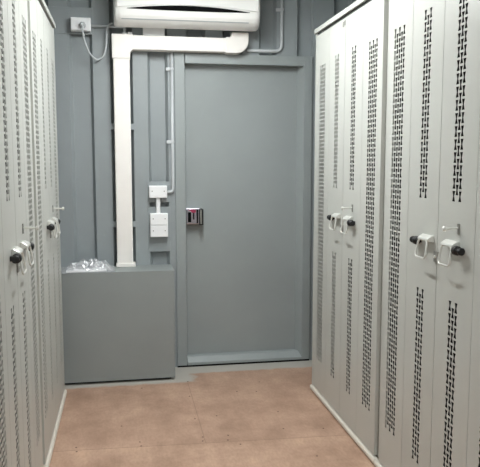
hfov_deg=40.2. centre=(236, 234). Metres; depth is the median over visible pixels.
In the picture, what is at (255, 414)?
floor
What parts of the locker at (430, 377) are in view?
door, lock knob, door, catch plate, door, lock knob, door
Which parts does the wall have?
plate, plate, plate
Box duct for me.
[111,32,248,266]
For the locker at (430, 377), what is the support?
on the floor
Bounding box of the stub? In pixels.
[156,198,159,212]
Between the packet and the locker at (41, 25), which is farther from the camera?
the packet
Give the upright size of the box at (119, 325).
0.668 m
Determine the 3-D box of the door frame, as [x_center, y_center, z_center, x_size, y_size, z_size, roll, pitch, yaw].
[0.042,-0.140,4.197,0.870,1.965,0.084,-1,6,-10]
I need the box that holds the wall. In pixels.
[44,0,356,366]
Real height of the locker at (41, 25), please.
2.040 m
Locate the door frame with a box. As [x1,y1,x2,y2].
[174,53,312,366]
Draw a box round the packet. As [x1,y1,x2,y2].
[61,258,114,273]
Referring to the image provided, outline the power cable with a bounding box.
[79,22,112,59]
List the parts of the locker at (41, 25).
door, door, lid, lock knob, door, door, panel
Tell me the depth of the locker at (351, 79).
3.12 m
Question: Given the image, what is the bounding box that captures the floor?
[49,360,378,466]
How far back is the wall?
4.01 m
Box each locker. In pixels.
[0,0,42,466]
[27,0,66,466]
[310,0,388,462]
[374,0,479,466]
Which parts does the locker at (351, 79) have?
door, panel, door, lid, lock knob, door, door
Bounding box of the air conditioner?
[113,0,259,35]
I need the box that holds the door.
[185,65,296,354]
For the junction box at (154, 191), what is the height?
0.075 m
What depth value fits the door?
4.22 m
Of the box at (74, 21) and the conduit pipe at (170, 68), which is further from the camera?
the conduit pipe at (170, 68)
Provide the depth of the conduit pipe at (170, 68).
4.01 m
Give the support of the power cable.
attached to the air conditioner
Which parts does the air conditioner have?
mounting plate, panel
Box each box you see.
[61,264,174,383]
[70,17,90,31]
[149,186,166,197]
[150,213,167,236]
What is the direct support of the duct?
attached to the wall
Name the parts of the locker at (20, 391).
door, door, lock knob, door, door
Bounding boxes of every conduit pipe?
[91,25,125,31]
[166,52,174,192]
[247,0,283,52]
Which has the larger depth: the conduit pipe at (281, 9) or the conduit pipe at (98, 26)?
the conduit pipe at (281, 9)
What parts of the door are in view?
latch pull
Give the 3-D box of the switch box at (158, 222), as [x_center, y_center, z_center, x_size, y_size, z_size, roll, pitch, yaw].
[-0.482,-0.060,4.057,0.109,0.147,0.046,-1,6,-10]
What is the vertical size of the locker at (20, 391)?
2.040 m
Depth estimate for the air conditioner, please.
3.78 m
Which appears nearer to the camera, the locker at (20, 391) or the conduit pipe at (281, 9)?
the locker at (20, 391)

